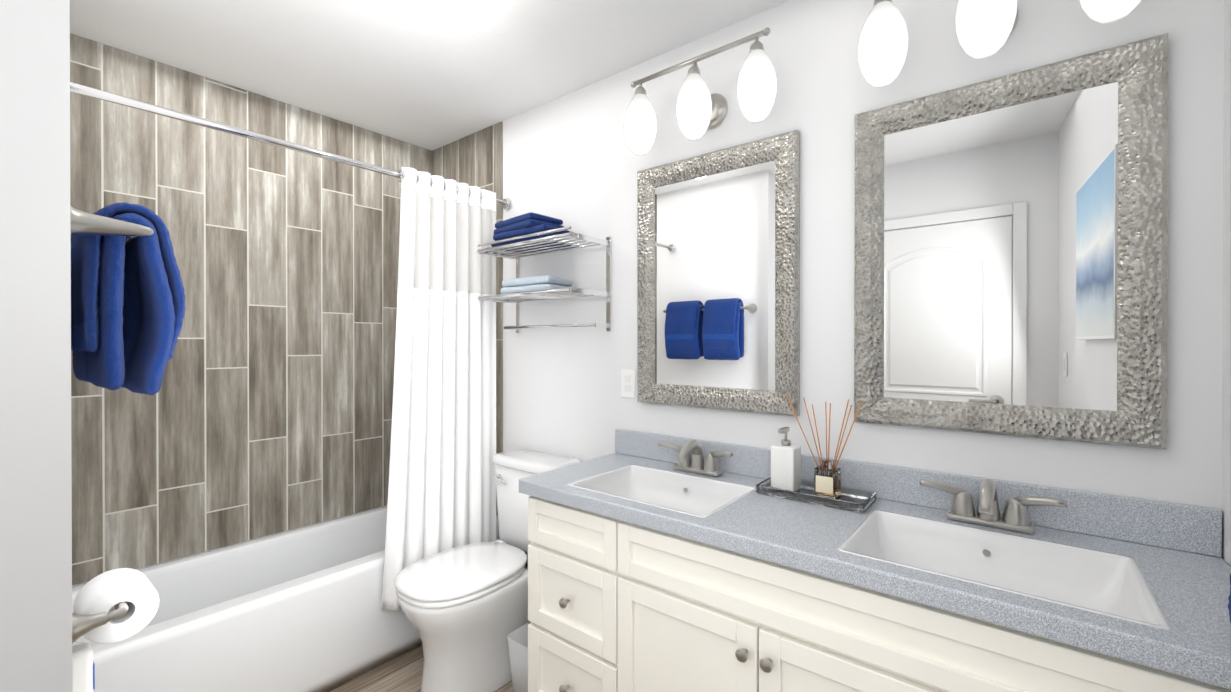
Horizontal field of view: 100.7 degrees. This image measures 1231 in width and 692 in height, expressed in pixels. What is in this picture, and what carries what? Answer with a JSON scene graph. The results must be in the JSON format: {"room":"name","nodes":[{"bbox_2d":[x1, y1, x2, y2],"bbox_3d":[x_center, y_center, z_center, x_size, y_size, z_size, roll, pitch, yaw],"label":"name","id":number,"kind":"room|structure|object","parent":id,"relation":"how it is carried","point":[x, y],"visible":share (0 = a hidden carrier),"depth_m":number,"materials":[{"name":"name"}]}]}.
{"room":"bathroom","nodes":[
{"label":"bathroom","id":0,"kind":"room"},
{"bbox_2d":[0,0,71,691],"bbox_3d":[-1.706,0.097,1.172,1.530,2.450,0.505,0,0,39],"label":"wall","id":1,"kind":"structure","parent":0,"point":[35,477],"depth_m":0.86,"materials":[{"name":"paint"}]},
{"bbox_2d":[72,642,94,691],"bbox_3d":[-1.068,0.662,1.014,0.055,0.120,0.042,0,0,39],"label":"air freshener","id":2,"kind":"object","parent":1,"relation":"attached to","point":[83,671],"visible":0.6,"depth_m":1.00,"materials":[{"name":"white plastic"}]},
{"bbox_2d":[72,568,158,643],"bbox_3d":[-1.021,0.534,1.034,0.199,0.116,0.133,0,0,39],"label":"toilet paper holder","id":3,"kind":"object","parent":1,"relation":"attached to","point":[115,605],"visible":0.96,"depth_m":1.02,"materials":[{"name":"white paper"}]},
{"bbox_2d":[70,202,184,394],"bbox_3d":[-1.217,-0.095,1.225,0.689,0.410,0.189,0,0,39],"label":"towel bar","id":4,"kind":"object","parent":1,"relation":"attached to","point":[127,303],"visible":0.94,"depth_m":1.08,"materials":[{"name":"blue fabric"}]},
{"bbox_2d":[72,505,386,586],"bbox_3d":[-1.639,0.092,2.382,0.120,2.450,1.665,0,0,39],"label":"wall","id":5,"kind":"structure","parent":0,"point":[242,542],"depth_m":2.27,"materials":[{"name":"paint"}]},
{"bbox_2d":[70,33,431,584],"bbox_3d":[-1.558,-0.130,2.380,0.008,2.006,1.549,0,0,39],"label":"wall tile","id":6,"kind":"structure","parent":5,"relation":"attached to","point":[266,410],"depth_m":2.25,"materials":[{"name":"brown tile"}]},
{"bbox_2d":[329,645,527,691],"bbox_3d":[-0.496,1.371,1.287,3.280,0.100,2.190,0,0,39],"label":"floor","id":7,"kind":"structure","parent":0,"point":[403,673],"depth_m":2.02,"materials":[{"name":"wood"}]},
{"bbox_2d":[72,506,498,691],"bbox_3d":[-1.302,1.098,2.179,0.656,0.440,1.557,0,0,39],"label":"bathtub","id":8,"kind":"object","parent":7,"relation":"on","point":[298,610],"visible":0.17,"depth_m":1.93,"materials":[{"name":"ceramic"}]},
{"bbox_2d":[394,449,580,691],"bbox_3d":[-0.518,0.908,2.072,0.416,0.820,0.726,0,0,39],"label":"toilet","id":9,"kind":"object","parent":7,"relation":"on","point":[464,608],"visible":0.65,"depth_m":1.91,"materials":[{"name":"ceramic"}]},
{"bbox_2d":[507,622,529,691],"bbox_3d":[-0.290,1.196,1.903,0.160,0.244,0.180,0,0,39],"label":"waste bin","id":10,"kind":"object","parent":7,"relation":"on","point":[518,662],"visible":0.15,"depth_m":1.87,"materials":[{"name":"plastic"}]},
{"bbox_2d":[519,429,1230,691],"bbox_3d":[0.483,0.826,1.399,1.649,0.990,0.542,0,0,39],"label":"bathroom vanity","id":11,"kind":"object","parent":7,"relation":"on","point":[661,563],"visible":1,"depth_m":1.22,"materials":[{"name":"white wood"}]},
{"bbox_2d":[756,477,875,512],"bbox_3d":[0.588,0.436,1.509,0.306,0.026,0.152,0,0,39],"label":"glass tray","id":12,"kind":"object","parent":11,"relation":"on","point":[855,500],"visible":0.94,"depth_m":1.47,"materials":[{"name":"clear glass"}]},
{"bbox_2d":[771,427,800,490],"bbox_3d":[0.521,0.347,1.564,0.072,0.190,0.081,0,0,39],"label":"soap dispenser","id":13,"kind":"object","parent":12,"relation":"on","point":[785,464],"visible":0.92,"depth_m":1.54,"materials":[{"name":"ceramic"}]},
{"bbox_2d":[786,395,862,498],"bbox_3d":[0.619,0.297,1.500,0.218,0.290,0.132,0,0,39],"label":"reed diffuser","id":14,"kind":"object","parent":12,"relation":"on","point":[827,478],"visible":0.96,"depth_m":1.48,"materials":[{"name":"clear glass"}]},
{"bbox_2d":[70,0,788,150],"bbox_3d":[-0.496,-1.179,1.277,3.280,0.100,2.190,0,0,39],"label":"ceiling","id":15,"kind":"structure","parent":0,"point":[419,73],"depth_m":1.93,"materials":[{"name":"paint"}]},
{"bbox_2d":[496,0,1223,557],"bbox_3d":[0.151,0.093,2.090,3.280,2.450,0.120,0,0,39],"label":"wall","id":16,"kind":"structure","parent":0,"point":[574,162],"depth_m":1.60,"materials":[{"name":"paint"}]},
{"bbox_2d":[70,82,509,209],"bbox_3d":[-1.032,-0.707,1.956,0.060,0.060,1.547,0,0,39],"label":"shower curtain rod","id":17,"kind":"object","parent":16,"relation":"attached to","point":[138,105],"visible":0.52,"depth_m":1.65,"materials":[{"name":"silver metal"}]},
{"bbox_2d":[381,167,495,610],"bbox_3d":[-0.763,0.165,2.263,0.096,1.805,0.563,0,0,39],"label":"shower curtain","id":18,"kind":"object","parent":17,"relation":"hanging from","point":[442,488],"visible":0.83,"depth_m":2.22,"materials":[{"name":"fabric"}]},
{"bbox_2d":[432,121,502,514],"bbox_3d":[-0.825,-0.132,2.789,0.640,2.006,0.008,0,0,39],"label":"wall tile","id":19,"kind":"structure","parent":16,"relation":"attached to","point":[475,159],"depth_m":2.69,"materials":[{"name":"brown tile"}]},
{"bbox_2d":[477,212,610,332],"bbox_3d":[-0.329,-0.306,2.240,0.604,0.497,0.243,0,0,39],"label":"shelf","id":20,"kind":"object","parent":16,"relation":"attached to","point":[516,238],"visible":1,"depth_m":2.17,"materials":[{"name":"silver metal"}]},
{"bbox_2d":[621,369,634,397],"bbox_3d":[0.051,0.158,2.088,0.072,0.116,0.008,0,0,39],"label":"outlet","id":21,"kind":"object","parent":16,"relation":"attached to","point":[627,383],"visible":1,"depth_m":2.08,"materials":[{"name":"white plastic"}]},
{"bbox_2d":[624,27,776,155],"bbox_3d":[0.290,-0.846,1.774,0.575,0.284,0.190,0,0,39],"label":"sconce","id":22,"kind":"object","parent":16,"relation":"attached to","point":[700,109],"visible":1,"depth_m":1.71,"materials":[{"name":"white glass"}]},
{"bbox_2d":[637,130,799,416],"bbox_3d":[0.340,-0.231,1.839,0.638,0.920,0.028,0,0,39],"label":"mirror","id":23,"kind":"object","parent":16,"relation":"attached to","point":[718,279],"visible":0.94,"depth_m":1.81,"materials":[{"name":"silver metal"}]},
{"bbox_2d":[858,0,1140,87],"bbox_3d":[0.922,-0.844,1.268,0.575,0.284,0.190,0,0,39],"label":"sconce","id":24,"kind":"object","parent":16,"relation":"attached to","point":[984,29],"visible":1,"depth_m":1.25,"materials":[{"name":"white glass"}]},
{"bbox_2d":[854,33,1167,449],"bbox_3d":[0.972,-0.229,1.333,0.644,0.920,0.028,0,0,39],"label":"mirror","id":25,"kind":"object","parent":16,"relation":"attached to","point":[1010,256],"visible":0.98,"depth_m":1.29,"materials":[{"name":"silver metal"}]},
{"bbox_2d":[1222,0,1230,566],"bbox_3d":[1.118,0.098,0.769,0.120,2.450,0.730,0,0,39],"label":"wall","id":26,"kind":"structure","parent":0,"point":[1226,458],"depth_m":1.07,"materials":[{"name":"paint"}]},
{"bbox_2d":[1228,574,1230,622],"bbox_3d":[0.898,0.166,0.670,0.098,0.569,0.282,0,0,39],"label":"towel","id":27,"kind":"object","parent":26,"relation":"attached to","point":[1229,603],"visible":1,"depth_m":0.74,"materials":[{"name":"blue fabric"}]}
]}

